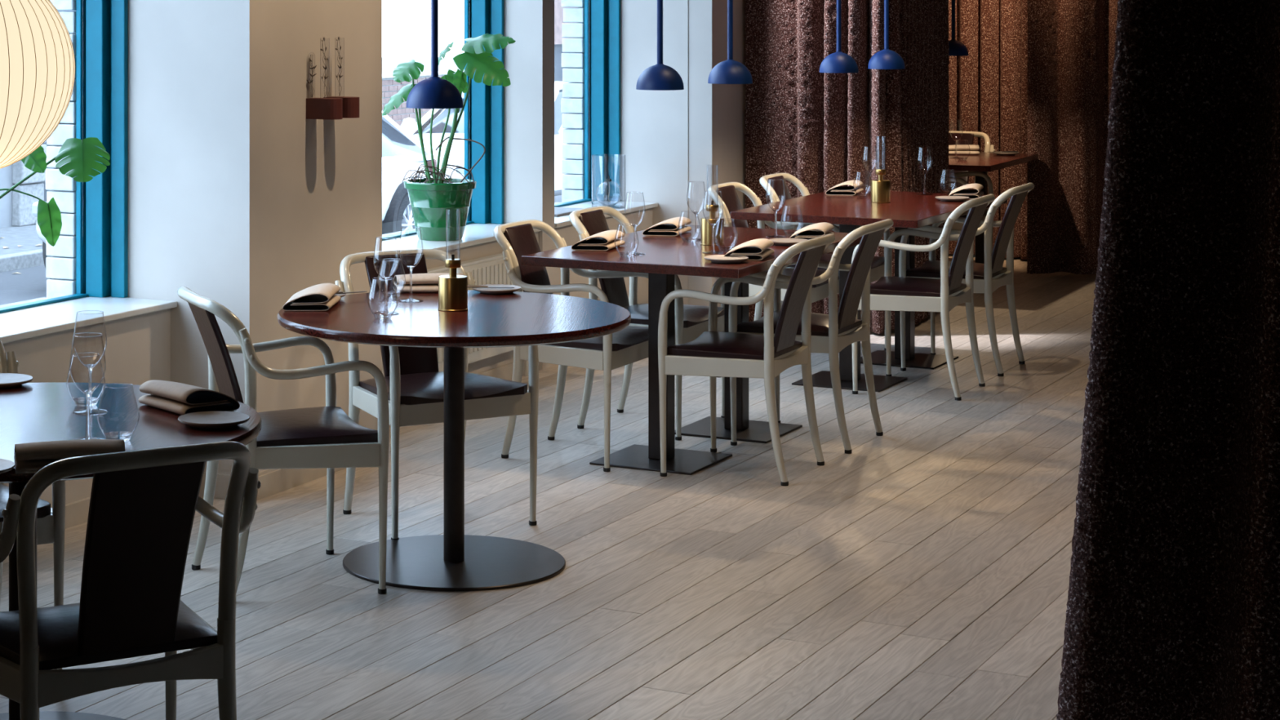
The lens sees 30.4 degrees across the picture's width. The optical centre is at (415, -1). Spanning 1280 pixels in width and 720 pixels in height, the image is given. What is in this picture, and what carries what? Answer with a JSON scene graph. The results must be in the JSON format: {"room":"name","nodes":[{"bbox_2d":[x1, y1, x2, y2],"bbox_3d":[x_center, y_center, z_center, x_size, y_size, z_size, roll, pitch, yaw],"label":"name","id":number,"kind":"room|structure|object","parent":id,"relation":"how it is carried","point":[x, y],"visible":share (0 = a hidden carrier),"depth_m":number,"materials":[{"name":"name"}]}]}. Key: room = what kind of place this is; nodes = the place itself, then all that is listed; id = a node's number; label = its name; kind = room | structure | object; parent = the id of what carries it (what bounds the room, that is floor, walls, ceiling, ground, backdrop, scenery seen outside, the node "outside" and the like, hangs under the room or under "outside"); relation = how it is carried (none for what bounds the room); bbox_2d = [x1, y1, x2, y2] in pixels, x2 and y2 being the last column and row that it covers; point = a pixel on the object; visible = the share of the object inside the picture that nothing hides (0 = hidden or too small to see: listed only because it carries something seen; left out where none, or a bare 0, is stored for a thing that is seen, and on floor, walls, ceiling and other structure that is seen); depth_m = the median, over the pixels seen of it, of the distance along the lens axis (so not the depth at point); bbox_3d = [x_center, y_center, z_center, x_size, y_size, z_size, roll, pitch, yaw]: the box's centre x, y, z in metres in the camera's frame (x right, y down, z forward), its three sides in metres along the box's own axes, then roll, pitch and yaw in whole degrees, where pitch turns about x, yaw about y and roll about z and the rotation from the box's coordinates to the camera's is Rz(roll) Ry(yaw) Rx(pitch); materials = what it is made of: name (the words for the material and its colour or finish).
{"room":"restaurant dining room","nodes":[
{"label":"restaurant dining room","id":0,"kind":"room"},
{"bbox_2d":[2,0,746,507],"bbox_3d":[-0.847,0.007,7.852,0.645,3.300,18.100,0,0,28],"label":"wall","id":1,"kind":"structure","parent":0,"point":[246,202],"depth_m":7.99,"materials":[{"name":"paint"}]},
{"bbox_2d":[65,496,90,528],"bbox_3d":[-1.319,1.622,6.920,0.016,0.070,2.111,0,0,28],"label":"trim","id":2,"kind":"structure","parent":1,"relation":"attached to","point":[76,512],"depth_m":7.38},
{"bbox_2d":[0,0,177,343],"bbox_3d":[-1.512,-0.217,7.103,0.557,2.559,2.255,0,0,28],"label":"window","id":3,"kind":"structure","parent":1,"relation":"in","point":[86,267],"depth_m":7.95,"materials":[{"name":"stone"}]},
{"bbox_2d":[0,137,110,246],"bbox_3d":[-1.258,0.709,6.842,0.686,0.607,0.285,0,0,15],"label":"monstera plant","id":4,"kind":"object","parent":3,"relation":"on","point":[82,157],"visible":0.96,"depth_m":6.87,"materials":[{"name":"green plant"}]},
{"bbox_2d":[198,467,346,500],"bbox_3d":[-0.469,1.615,8.197,0.329,0.085,0.942,0,0,28],"label":"baseboard","id":5,"kind":"structure","parent":1,"relation":"attached to","point":[273,482],"depth_m":7.84,"materials":[{"name":"wood"}]},
{"bbox_2d":[306,96,359,119],"bbox_3d":[-0.282,0.374,8.104,0.120,0.071,0.190,0,0,28],"label":"tube rack","id":6,"kind":"object","parent":1,"relation":"attached to","point":[330,108],"visible":1,"depth_m":8.03,"materials":[{"name":"wood"}]},
{"bbox_2d":[306,52,316,97],"bbox_3d":[-0.360,0.260,8.053,0.029,0.158,0.029,0,0,28],"label":"test tube","id":7,"kind":"object","parent":6,"relation":"in","point":[310,60],"visible":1,"depth_m":8.05,"materials":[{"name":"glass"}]},
{"bbox_2d":[320,36,328,96],"bbox_3d":[-0.314,0.233,8.048,0.033,0.211,0.033,0,0,28],"label":"test tube","id":8,"kind":"object","parent":6,"relation":"in","point":[324,68],"visible":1,"depth_m":8.05,"materials":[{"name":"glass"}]},
{"bbox_2d":[334,36,342,95],"bbox_3d":[-0.267,0.233,8.164,0.033,0.211,0.033,0,0,28],"label":"test tube","id":9,"kind":"object","parent":6,"relation":"in","point":[340,67],"visible":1,"depth_m":8.16,"materials":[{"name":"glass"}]},
{"bbox_2d":[382,252,528,376],"bbox_3d":[0.122,1.376,9.592,0.057,0.562,1.594,0,0,28],"label":"radiator","id":10,"kind":"object","parent":1,"relation":"attached to","point":[489,269],"visible":0.23,"depth_m":9.87,"materials":[{"name":"metal"}]},
{"bbox_2d":[426,252,503,273],"bbox_3d":[0.101,1.101,9.557,0.052,0.012,1.510,0,0,28],"label":"grille","id":11,"kind":"object","parent":10,"relation":"attached to","point":[482,264],"depth_m":9.83,"materials":[{"name":"metal"}]},
{"bbox_2d":[382,0,541,251],"bbox_3d":[-0.145,-0.166,9.697,0.557,2.455,2.041,0,0,28],"label":"window","id":12,"kind":"structure","parent":1,"relation":"in","point":[484,105],"depth_m":10.56,"materials":[{"name":"wood"}]},
{"bbox_2d":[382,33,515,240],"bbox_3d":[0.143,0.578,9.867,0.496,0.868,0.327,0,0,28],"label":"monstera plant","id":13,"kind":"object","parent":12,"relation":"on","point":[429,197],"visible":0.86,"depth_m":9.83,"materials":[{"name":"green plant"}]},
{"bbox_2d":[476,360,556,380],"bbox_3d":[0.401,1.622,10.182,0.016,0.070,3.381,0,0,28],"label":"trim","id":14,"kind":"structure","parent":1,"relation":"attached to","point":[504,371],"depth_m":10.13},
{"bbox_2d":[554,0,657,227],"bbox_3d":[0.708,-0.214,11.314,0.557,2.553,1.355,0,0,28],"label":"window","id":15,"kind":"structure","parent":1,"relation":"in","point":[591,73],"depth_m":11.78,"materials":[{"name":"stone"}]},
{"bbox_2d":[554,207,583,217],"bbox_3d":[0.663,1.006,11.097,0.180,0.012,0.350,0,0,28],"label":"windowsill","id":16,"kind":"structure","parent":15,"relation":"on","point":[558,211],"depth_m":11.07,"materials":[{"name":"paint"}]},
{"bbox_2d":[591,154,626,208],"bbox_3d":[0.940,0.884,11.397,0.166,0.255,0.166,0,0,28],"label":"hurricane vase","id":17,"kind":"object","parent":15,"relation":"on","point":[615,206],"visible":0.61,"depth_m":11.39,"materials":[{"name":"clear glass"}]},
{"bbox_2d":[595,175,622,206],"bbox_3d":[0.940,0.932,11.397,0.128,0.150,0.128,0,0,28],"label":"oil lamp","id":18,"kind":"object","parent":17,"relation":"in","point":[608,180],"visible":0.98,"depth_m":11.39,"materials":[{"name":"clear glass"}]},
{"bbox_2d":[0,253,1096,719],"bbox_3d":[2.494,1.717,6.550,8.100,0.120,18.914,0,0,28],"label":"floor","id":19,"kind":"structure","parent":0,"point":[921,571],"depth_m":6.76,"materials":[{"name":"brown wood"}]},
{"bbox_2d":[0,339,65,669],"bbox_3d":[-1.187,1.240,5.734,0.528,0.834,0.521,0,0,-25],"label":"armchair","id":20,"kind":"object","parent":19,"relation":"on","point":[51,522],"visible":0.41,"depth_m":5.61,"materials":[{"name":"beige paint"}]},
{"bbox_2d":[0,440,261,719],"bbox_3d":[-0.600,1.240,4.498,0.528,0.834,0.521,0,0,-30],"label":"armchair","id":21,"kind":"object","parent":19,"relation":"on","point":[144,503],"visible":1,"depth_m":4.35,"materials":[{"name":"leather"}]},
{"bbox_2d":[0,382,262,719],"bbox_3d":[-0.856,1.287,5.087,1.038,0.740,1.038,0,0,8],"label":"round table","id":22,"kind":"object","parent":19,"relation":"on","point":[30,412],"visible":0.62,"depth_m":5.07,"materials":[{"name":"brown wood"}]},
{"bbox_2d":[0,458,15,474],"bbox_3d":[-0.854,0.909,4.520,0.155,0.016,0.155,0,0,28],"label":"bread plate","id":23,"kind":"object","parent":22,"relation":"on","point":[6,465],"visible":1,"depth_m":4.53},
{"bbox_2d":[0,373,33,388],"bbox_3d":[-0.990,0.909,5.560,0.155,0.016,0.155,0,0,28],"label":"bread plate","id":24,"kind":"object","parent":22,"relation":"on","point":[7,380],"visible":1,"depth_m":5.56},
{"bbox_2d":[13,439,125,473],"bbox_3d":[-0.680,0.886,4.580,0.224,0.058,0.152,0,0,-5],"label":"napkin","id":25,"kind":"object","parent":22,"relation":"on","point":[30,457],"visible":0.6,"depth_m":4.52,"materials":[{"name":"fabric"}]},
{"bbox_2d":[66,352,105,407],"bbox_3d":[-0.747,0.859,5.283,0.087,0.116,0.087,0,0,28],"label":"glass","id":26,"kind":"object","parent":22,"relation":"on","point":[79,402],"visible":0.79,"depth_m":5.27,"materials":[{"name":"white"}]},
{"bbox_2d":[69,332,106,439],"bbox_3d":[-0.682,0.806,4.851,0.077,0.223,0.077,0,0,28],"label":"wine glass","id":27,"kind":"object","parent":22,"relation":"on","point":[87,393],"visible":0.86,"depth_m":4.85,"materials":[{"name":"clear glass"}]},
{"bbox_2d":[69,337,106,391],"bbox_3d":[-0.682,0.756,4.851,0.075,0.122,0.075,0,0,28],"label":"bowl","id":28,"kind":"object","parent":27,"relation":"on","point":[73,337],"depth_m":4.85,"materials":[{"name":"clear glass"}]},
{"bbox_2d":[72,310,107,414],"bbox_3d":[-0.725,0.806,5.197,0.077,0.223,0.077,0,0,28],"label":"wine glass","id":29,"kind":"object","parent":22,"relation":"on","point":[92,411],"visible":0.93,"depth_m":5.19,"materials":[{"name":"clear glass"}]},
{"bbox_2d":[97,382,139,441],"bbox_3d":[-0.619,0.859,4.860,0.087,0.116,0.087,0,0,28],"label":"glass","id":30,"kind":"object","parent":22,"relation":"on","point":[126,436],"visible":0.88,"depth_m":4.86,"materials":[{"name":"clear"}]},
{"bbox_2d":[138,379,239,414],"bbox_3d":[-0.513,0.886,5.250,0.152,0.058,0.224,0,0,-37],"label":"napkin","id":31,"kind":"object","parent":22,"relation":"on","point":[180,398],"visible":0.99,"depth_m":5.21,"materials":[{"name":"fabric"}]},
{"bbox_2d":[177,411,249,429],"bbox_3d":[-0.436,0.909,5.040,0.155,0.016,0.155,0,0,28],"label":"bread plate","id":32,"kind":"object","parent":22,"relation":"on","point":[202,420],"visible":1,"depth_m":5.03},
{"bbox_2d":[177,286,389,594],"bbox_3d":[-0.403,1.240,6.676,0.521,0.834,0.528,0,0,-19],"label":"armchair","id":33,"kind":"object","parent":19,"relation":"on","point":[326,437],"visible":0.8,"depth_m":6.51,"materials":[{"name":"beige paint"}]},
{"bbox_2d":[334,248,538,539],"bbox_3d":[0.038,1.240,7.468,0.528,0.834,0.521,0,0,-28],"label":"armchair","id":34,"kind":"object","parent":19,"relation":"on","point":[415,384],"visible":0.56,"depth_m":7.36,"materials":[{"name":"beige paint"}]},
{"bbox_2d":[277,289,631,591],"bbox_3d":[0.112,1.287,6.872,1.038,0.740,1.038,0,0,8],"label":"round table","id":35,"kind":"object","parent":19,"relation":"on","point":[454,560],"visible":0.97,"depth_m":6.82,"materials":[{"name":"brown wood"}]},
{"bbox_2d":[282,283,341,311],"bbox_3d":[-0.314,0.886,6.980,0.152,0.058,0.224,0,0,6],"label":"napkin","id":36,"kind":"object","parent":35,"relation":"on","point":[319,297],"visible":1,"depth_m":6.94,"materials":[{"name":"fabric"}]},
{"bbox_2d":[368,276,397,319],"bbox_3d":[-0.095,0.859,6.726,0.087,0.116,0.087,0,0,28],"label":"glass","id":37,"kind":"object","parent":35,"relation":"on","point":[381,315],"visible":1,"depth_m":6.71,"materials":[{"name":"clear glass"}]},
{"bbox_2d":[373,236,399,315],"bbox_3d":[-0.088,0.806,6.831,0.077,0.223,0.077,0,0,28],"label":"wine glass","id":38,"kind":"object","parent":35,"relation":"on","point":[385,309],"visible":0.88,"depth_m":6.83,"materials":[{"name":"clear glass"}]},
{"bbox_2d":[377,258,404,297],"bbox_3d":[-0.075,0.859,7.213,0.087,0.116,0.087,0,0,28],"label":"glass","id":39,"kind":"object","parent":35,"relation":"on","point":[389,294],"visible":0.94,"depth_m":7.20,"materials":[{"name":"clear"}]},
{"bbox_2d":[398,226,422,302],"bbox_3d":[-0.016,0.806,7.122,0.077,0.223,0.077,0,0,28],"label":"wine glass","id":40,"kind":"object","parent":35,"relation":"on","point":[411,299],"visible":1,"depth_m":7.12,"materials":[{"name":"clear glass"}]},
{"bbox_2d":[392,272,463,292],"bbox_3d":[0.038,0.886,7.367,0.224,0.058,0.152,0,0,0],"label":"napkin","id":41,"kind":"object","parent":35,"relation":"on","point":[421,282],"visible":0.6,"depth_m":7.30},
{"bbox_2d":[438,208,467,311],"bbox_3d":[0.110,0.768,6.915,0.089,0.298,0.089,0,0,28],"label":"oil lamp","id":42,"kind":"object","parent":35,"relation":"on","point":[452,287],"visible":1,"depth_m":6.88,"materials":[{"name":"gold metal"}]},
{"bbox_2d":[471,284,520,294],"bbox_3d":[0.253,0.909,7.324,0.155,0.016,0.155,0,0,28],"label":"bread plate","id":43,"kind":"object","parent":35,"relation":"on","point":[485,291],"visible":1,"depth_m":7.29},
{"bbox_2d":[467,284,514,288],"bbox_3d":[0.221,0.897,7.315,0.175,0.009,0.014,0,0,8],"label":"butter knife","id":44,"kind":"object","parent":43,"relation":"on","point":[468,286],"visible":0.71,"depth_m":7.32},
{"bbox_2d":[493,219,648,471],"bbox_3d":[0.577,1.240,8.543,0.521,0.834,0.528,0,0,28],"label":"armchair","id":45,"kind":"object","parent":19,"relation":"on","point":[517,239],"visible":0.59,"depth_m":8.41,"materials":[{"name":"beige paint"}]},
{"bbox_2d":[568,205,724,440],"bbox_3d":[0.891,1.240,9.129,0.521,0.834,0.528,0,0,28],"label":"armchair","id":46,"kind":"object","parent":19,"relation":"on","point":[691,321],"visible":0.37,"depth_m":9.08,"materials":[{"name":"beige paint"}]},
{"bbox_2d":[520,224,862,475],"bbox_3d":[1.074,1.287,8.766,0.828,0.740,1.380,0,0,29],"label":"dining table","id":47,"kind":"object","parent":19,"relation":"on","point":[665,257],"visible":0.71,"depth_m":8.39,"materials":[{"name":"brown wood"}]},
{"bbox_2d":[571,230,625,250],"bbox_3d":[0.670,0.886,8.633,0.152,0.058,0.224,0,0,20],"label":"napkin","id":48,"kind":"object","parent":47,"relation":"on","point":[606,240],"visible":1,"depth_m":8.59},
{"bbox_2d":[614,223,639,257],"bbox_3d":[0.753,0.859,8.347,0.087,0.116,0.087,0,0,28],"label":"glass","id":49,"kind":"object","parent":47,"relation":"on","point":[624,254],"visible":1,"depth_m":8.33,"materials":[{"name":"clear"}]},
{"bbox_2d":[624,191,645,255],"bbox_3d":[0.790,0.806,8.431,0.077,0.223,0.077,0,0,28],"label":"wine glass","id":50,"kind":"object","parent":47,"relation":"on","point":[636,253],"visible":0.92,"depth_m":8.43,"materials":[{"name":"clear glass"}]},
{"bbox_2d":[642,217,691,236],"bbox_3d":[0.981,0.886,9.159,0.152,0.058,0.224,0,0,20],"label":"napkin","id":51,"kind":"object","parent":47,"relation":"on","point":[671,230],"visible":1,"depth_m":9.12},
{"bbox_2d":[677,210,701,242],"bbox_3d":[1.036,0.859,8.854,0.087,0.116,0.087,0,0,28],"label":"glass","id":52,"kind":"object","parent":47,"relation":"on","point":[684,239],"visible":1,"depth_m":8.84,"materials":[{"name":"clear"}]},
{"bbox_2d":[686,181,706,240],"bbox_3d":[1.071,0.806,8.925,0.077,0.223,0.077,0,0,28],"label":"wine glass","id":53,"kind":"object","parent":47,"relation":"on","point":[695,213],"visible":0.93,"depth_m":8.92,"materials":[{"name":"clear glass"}]},
{"bbox_2d":[700,164,724,245],"bbox_3d":[1.112,0.768,8.762,0.089,0.298,0.089,0,0,28],"label":"oil lamp","id":54,"kind":"object","parent":47,"relation":"on","point":[706,228],"visible":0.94,"depth_m":8.73,"materials":[{"name":"gold metal"}]},
{"bbox_2d":[702,191,724,253],"bbox_3d":[1.077,0.806,8.474,0.077,0.223,0.077,0,0,28],"label":"wine glass","id":55,"kind":"object","parent":47,"relation":"on","point":[713,251],"visible":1,"depth_m":8.47,"materials":[{"name":"clear glass"}]},
{"bbox_2d":[703,254,748,263],"bbox_3d":[1.086,0.909,8.180,0.155,0.016,0.155,0,0,28],"label":"bread plate","id":56,"kind":"object","parent":47,"relation":"on","point":[727,259],"visible":1,"depth_m":8.16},
{"bbox_2d":[714,217,737,251],"bbox_3d":[1.134,0.859,8.548,0.087,0.116,0.087,0,0,28],"label":"glass","id":57,"kind":"object","parent":47,"relation":"on","point":[724,248],"visible":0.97,"depth_m":8.53,"materials":[{"name":"clear"}]},
{"bbox_2d":[724,238,774,260],"bbox_3d":[1.182,0.886,8.318,0.152,0.058,0.224,0,0,18],"label":"napkin","id":58,"kind":"object","parent":47,"relation":"on","point":[755,249],"visible":0.94,"depth_m":8.28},
{"bbox_2d":[765,178,785,237],"bbox_3d":[1.393,0.806,9.046,0.077,0.223,0.077,0,0,28],"label":"wine glass","id":59,"kind":"object","parent":47,"relation":"on","point":[775,211],"visible":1,"depth_m":9.04,"materials":[{"name":"clear glass"}]},
{"bbox_2d":[768,238,807,245],"bbox_3d":[1.398,0.909,8.759,0.155,0.016,0.155,0,0,28],"label":"bread plate","id":60,"kind":"object","parent":47,"relation":"on","point":[780,242],"visible":0.75,"depth_m":8.75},
{"bbox_2d":[781,204,803,235],"bbox_3d":[1.466,0.859,9.102,0.087,0.116,0.087,0,0,28],"label":"glass","id":61,"kind":"object","parent":47,"relation":"on","point":[787,233],"visible":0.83,"depth_m":9.10,"materials":[{"name":"clear"}]},
{"bbox_2d":[789,222,835,239],"bbox_3d":[1.508,0.886,8.926,0.152,0.058,0.224,0,0,18],"label":"napkin","id":62,"kind":"object","parent":47,"relation":"on","point":[806,233],"visible":0.78,"depth_m":8.89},
{"bbox_2d":[657,233,835,485],"bbox_3d":[1.189,1.240,8.234,0.521,0.834,0.528,0,0,28],"label":"armchair","id":63,"kind":"object","parent":19,"relation":"on","point":[714,353],"visible":0.99,"depth_m":8.11,"materials":[{"name":"beige paint"}]},
{"bbox_2d":[707,182,839,377],"bbox_3d":[1.584,1.240,10.357,0.521,0.834,0.528,0,0,28],"label":"armchair","id":64,"kind":"object","parent":19,"relation":"on","point":[731,201],"visible":0.33,"depth_m":10.40,"materials":[{"name":"beige paint"}]},
{"bbox_2d":[728,218,893,453],"bbox_3d":[1.511,1.240,8.802,0.521,0.834,0.528,0,0,28],"label":"armchair","id":65,"kind":"object","parent":19,"relation":"on","point":[832,332],"visible":0.82,"depth_m":8.68,"materials":[{"name":"beige paint"}]},
{"bbox_2d":[759,173,889,351],"bbox_3d":[1.896,1.240,10.927,0.521,0.834,0.528,0,0,28],"label":"armchair","id":66,"kind":"object","parent":19,"relation":"on","point":[776,190],"visible":0.23,"depth_m":10.95,"materials":[{"name":"beige paint"}]},
{"bbox_2d":[730,190,1007,391],"bbox_3d":[2.066,1.287,10.530,0.830,0.740,1.395,0,0,29],"label":"dining table","id":67,"kind":"object","parent":19,"relation":"on","point":[906,210],"visible":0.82,"depth_m":10.23,"materials":[{"name":"brown wood"}]},
{"bbox_2d":[825,180,863,195],"bbox_3d":[2.024,0.886,11.051,0.152,0.058,0.224,0,0,20],"label":"napkin","id":68,"kind":"object","parent":67,"relation":"on","point":[838,189],"visible":0.98,"depth_m":11.01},
{"bbox_2d":[863,146,877,194],"bbox_3d":[2.153,0.806,11.083,0.077,0.223,0.077,0,0,28],"label":"wine glass","id":69,"kind":"object","parent":67,"relation":"on","point":[870,171],"visible":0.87,"depth_m":11.08,"materials":[{"name":"clear glass"}]},
{"bbox_2d":[870,136,890,203],"bbox_3d":[2.107,0.768,10.592,0.089,0.298,0.089,0,0,28],"label":"oil lamp","id":70,"kind":"object","parent":67,"relation":"on","point":[880,188],"visible":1,"depth_m":10.56,"materials":[{"name":"gold metal"}]},
{"bbox_2d":[915,146,932,195],"bbox_3d":[2.400,0.806,11.024,0.077,0.223,0.077,0,0,28],"label":"wine glass","id":71,"kind":"object","parent":67,"relation":"on","point":[924,193],"visible":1,"depth_m":11.02,"materials":[{"name":"clear glass"}]},
{"bbox_2d":[935,195,969,201],"bbox_3d":[2.450,0.909,10.669,0.155,0.016,0.155,0,0,28],"label":"bread plate","id":72,"kind":"object","parent":67,"relation":"on","point":[945,198],"visible":1,"depth_m":10.64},
{"bbox_2d":[948,182,983,199],"bbox_3d":[2.552,0.886,10.851,0.152,0.058,0.224,0,0,18],"label":"napkin","id":73,"kind":"object","parent":67,"relation":"on","point":[960,191],"visible":0.91,"depth_m":10.82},
{"bbox_2d":[851,193,995,400],"bbox_3d":[2.175,1.240,9.932,0.521,0.834,0.528,0,0,28],"label":"armchair","id":74,"kind":"object","parent":19,"relation":"on","point":[888,294],"visible":0.91,"depth_m":9.79,"materials":[{"name":"beige paint"}]},
{"bbox_2d":[898,182,1034,376],"bbox_3d":[2.506,1.240,10.549,0.521,0.834,0.528,0,0,28],"label":"armchair","id":75,"kind":"object","parent":19,"relation":"on","point":[989,276],"visible":0.82,"depth_m":10.43,"materials":[{"name":"beige paint"}]},
{"bbox_2d":[948,171,993,252],"bbox_3d":[3.021,1.240,13.511,0.521,0.834,0.528,0,0,28],"label":"armchair","id":76,"kind":"object","parent":19,"relation":"on","point":[953,177],"visible":0.1,"depth_m":13.61,"materials":[{"name":"beige paint"}]},
{"bbox_2d":[948,130,995,262],"bbox_3d":[3.288,1.240,14.467,0.528,0.834,0.521,0,0,28],"label":"armchair","id":77,"kind":"object","parent":19,"relation":"on","point":[953,135],"visible":0.15,"depth_m":14.60,"materials":[{"name":"beige paint"}]},
{"bbox_2d":[948,151,1038,263],"bbox_3d":[3.184,1.287,13.555,0.585,0.740,1.150,0,0,28],"label":"dining table","id":78,"kind":"object","parent":19,"relation":"on","point":[984,162],"visible":0.34,"depth_m":13.56,"materials":[{"name":"brown wood"}]},
{"bbox_2d":[948,144,979,155],"bbox_3d":[3.226,0.886,13.882,0.224,0.058,0.152,0,0,8],"label":"napkin","id":79,"kind":"object","parent":78,"relation":"on","point":[971,149],"visible":0.74,"depth_m":13.81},
{"bbox_2d":[992,151,1019,155],"bbox_3d":[3.489,0.909,13.818,0.155,0.016,0.155,0,0,28],"label":"bread plate","id":80,"kind":"object","parent":78,"relation":"on","point":[995,153],"visible":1,"depth_m":13.77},
{"bbox_3d":[2.304,-1.743,6.190,8.100,0.200,18.100,0,0,28],"label":"ceiling","id":81,"kind":"structure","parent":0,"visible":0},
{"bbox_2d":[0,0,75,168],"bbox_3d":[-0.968,-0.634,5.067,0.453,2.015,0.453,0,0,38],"label":"paper lantern","id":82,"kind":"object","parent":81,"relation":"hanging from","point":[37,58],"visible":1,"depth_m":4.94,"materials":[{"name":"beige"}]},
{"bbox_2d":[406,0,462,108],"bbox_3d":[0.055,-0.663,6.867,0.168,1.959,0.168,0,0,28],"label":"pendant lamp","id":83,"kind":"object","parent":81,"relation":"hanging from","point":[434,91],"visible":1,"depth_m":6.82,"materials":[{"name":"blue metal"}]},
{"bbox_2d":[635,0,684,90],"bbox_3d":[0.863,-0.663,8.259,0.168,1.959,0.168,0,0,28],"label":"pendant lamp","id":84,"kind":"object","parent":81,"relation":"hanging from","point":[660,76],"visible":1,"depth_m":8.21,"materials":[{"name":"blue"}]},
{"bbox_2d":[707,0,752,84],"bbox_3d":[1.192,-0.663,8.860,0.168,1.959,0.168,0,0,28],"label":"pendant lamp","id":85,"kind":"object","parent":81,"relation":"hanging from","point":[730,71],"visible":1,"depth_m":8.81,"materials":[{"name":"blue"}]},
{"bbox_2d":[819,0,858,72],"bbox_3d":[1.845,-0.663,10.190,0.168,1.959,0.168,0,0,28],"label":"pendant lamp","id":86,"kind":"object","parent":81,"relation":"hanging from","point":[838,61],"visible":1,"depth_m":10.15,"materials":[{"name":"blue"}]},
{"bbox_2d":[744,0,949,333],"bbox_3d":[2.441,0.010,12.015,1.393,3.276,0.684,0,0,-33],"label":"curtain","id":87,"kind":"object","parent":81,"relation":"hanging from","point":[813,126],"visible":0.56,"depth_m":11.76,"materials":[{"name":"fabric"}]},
{"bbox_2d":[867,0,905,69],"bbox_3d":[2.162,-0.663,10.731,0.168,1.959,0.168,0,0,28],"label":"pendant lamp","id":88,"kind":"object","parent":81,"relation":"hanging from","point":[885,59],"visible":1,"depth_m":10.69,"materials":[{"name":"blue"}]},
{"bbox_2d":[948,0,968,55],"bbox_3d":[3.057,-0.663,13.288,0.168,1.959,0.168,0,0,28],"label":"pendant lamp","id":89,"kind":"object","parent":81,"relation":"hanging from","point":[956,47],"visible":0.75,"depth_m":13.24,"materials":[{"name":"blue"}]},
{"bbox_2d":[948,0,1027,259],"bbox_3d":[3.885,0.009,14.797,1.175,3.270,0.174,0,0,39],"label":"curtain","id":90,"kind":"object","parent":81,"relation":"hanging from","point":[988,86],"visible":0.28,"depth_m":14.96,"materials":[{"name":"fabric"}]},
{"bbox_2d":[1026,0,1118,274],"bbox_3d":[4.610,0.007,13.793,1.932,3.266,0.264,0,0,19],"label":"curtain","id":91,"kind":"object","parent":81,"relation":"hanging from","point":[1071,43],"visible":0.3,"depth_m":13.99,"materials":[{"name":"fabric"}]},
{"bbox_2d":[1056,0,1279,719],"bbox_3d":[2.100,0.007,4.119,1.932,3.267,0.179,0,0,27],"label":"curtain","id":92,"kind":"object","parent":81,"relation":"hanging from","point":[1173,604],"visible":1,"depth_m":4.44,"materials":[{"name":"fabric"}]},
{"label":"outside","id":93,"kind":"structure","parent":0,"visible":0},
{"bbox_2d":[0,57,458,255],"bbox_3d":[-14.681,2.397,50.138,47.250,0.320,85.000,0,0,28],"label":"sidewalk","id":94,"kind":"structure","parent":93,"point":[26,237],"depth_m":22.58,"materials":[{"name":"concrete"}]},
{"bbox_2d":[0,10,75,227],"bbox_3d":[-6.049,-0.353,23.258,4.200,5.180,15.500,0,0,28],"label":"building","id":95,"kind":"structure","parent":94,"relation":"on","point":[15,207],"depth_m":23.07,"materials":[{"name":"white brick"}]},
{"bbox_2d":[382,69,464,125],"bbox_3d":[0.186,1.597,31.061,0.310,1.280,4.121,0,0,28],"label":"wall","id":96,"kind":"structure","parent":94,"relation":"on","point":[390,87],"depth_m":30.07,"materials":[{"name":"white brick"}]},
{"bbox_2d":[554,0,578,80],"bbox_3d":[4.724,-0.053,40.469,0.800,4.580,14.000,0,0,28],"label":"brick building","id":97,"kind":"structure","parent":94,"relation":"on","point":[558,10],"depth_m":34.78,"materials":[{"name":"brick"}]},
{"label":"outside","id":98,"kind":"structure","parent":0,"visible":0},
{"bbox_2d":[0,195,561,305],"bbox_3d":[7.426,2.457,32.827,7.750,0.200,75.000,0,0,28],"label":"road","id":99,"kind":"structure","parent":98,"point":[30,283],"depth_m":19.35,"materials":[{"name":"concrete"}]},
{"bbox_2d":[0,248,44,272],"bbox_3d":[0.915,2.342,28.911,0.146,0.231,35.991,0,0,28],"label":"kerb","id":100,"kind":"object","parent":99,"relation":"on","point":[14,261],"visible":0.01,"depth_m":20.50,"materials":[{"name":"concrete"}]},
{"bbox_2d":[31,111,436,279],"bbox_3d":[-1.462,1.655,20.244,2.153,1.545,4.384,0,0,28],"label":"car","id":101,"kind":"object","parent":99,"relation":"on","point":[402,153],"visible":0.09,"depth_m":20.97,"materials":[{"name":"white paint"}]},
{"bbox_2d":[31,201,46,217],"bbox_3d":[-2.918,1.677,18.690,0.320,0.120,0.120,0,0,28],"label":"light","id":102,"kind":"object","parent":101,"relation":"attached to","point":[34,206],"depth_m":18.69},
{"bbox_2d":[426,159,436,174],"bbox_3d":[0.059,1.557,21.828,0.280,0.160,0.090,0,0,28],"label":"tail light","id":103,"kind":"object","parent":101,"relation":"attached to","point":[429,162],"depth_m":21.74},
{"bbox_2d":[400,80,567,195],"bbox_3d":[1.013,1.655,25.101,2.153,1.545,4.384,0,0,28],"label":"car","id":104,"kind":"object","parent":99,"relation":"on","point":[456,157],"visible":0.04,"depth_m":24.30,"materials":[{"name":"white paint"}]},
{"bbox_2d":[400,117,416,131],"bbox_3d":[-0.075,1.367,25.002,0.200,0.220,0.190,0,0,28],"label":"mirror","id":105,"kind":"object","parent":104,"relation":"attached to","point":[408,122],"depth_m":24.93,"materials":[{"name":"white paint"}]},
{"bbox_2d":[456,163,464,174],"bbox_3d":[0.553,1.677,23.020,0.320,0.120,0.120,0,0,28],"label":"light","id":106,"kind":"object","parent":104,"relation":"attached to","point":[462,171],"depth_m":23.02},
{"bbox_2d":[558,125,565,143],"bbox_3d":[1.570,1.367,24.135,0.200,0.220,0.190,0,0,28],"label":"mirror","id":107,"kind":"object","parent":104,"relation":"attached to","point":[560,137],"depth_m":24.10,"materials":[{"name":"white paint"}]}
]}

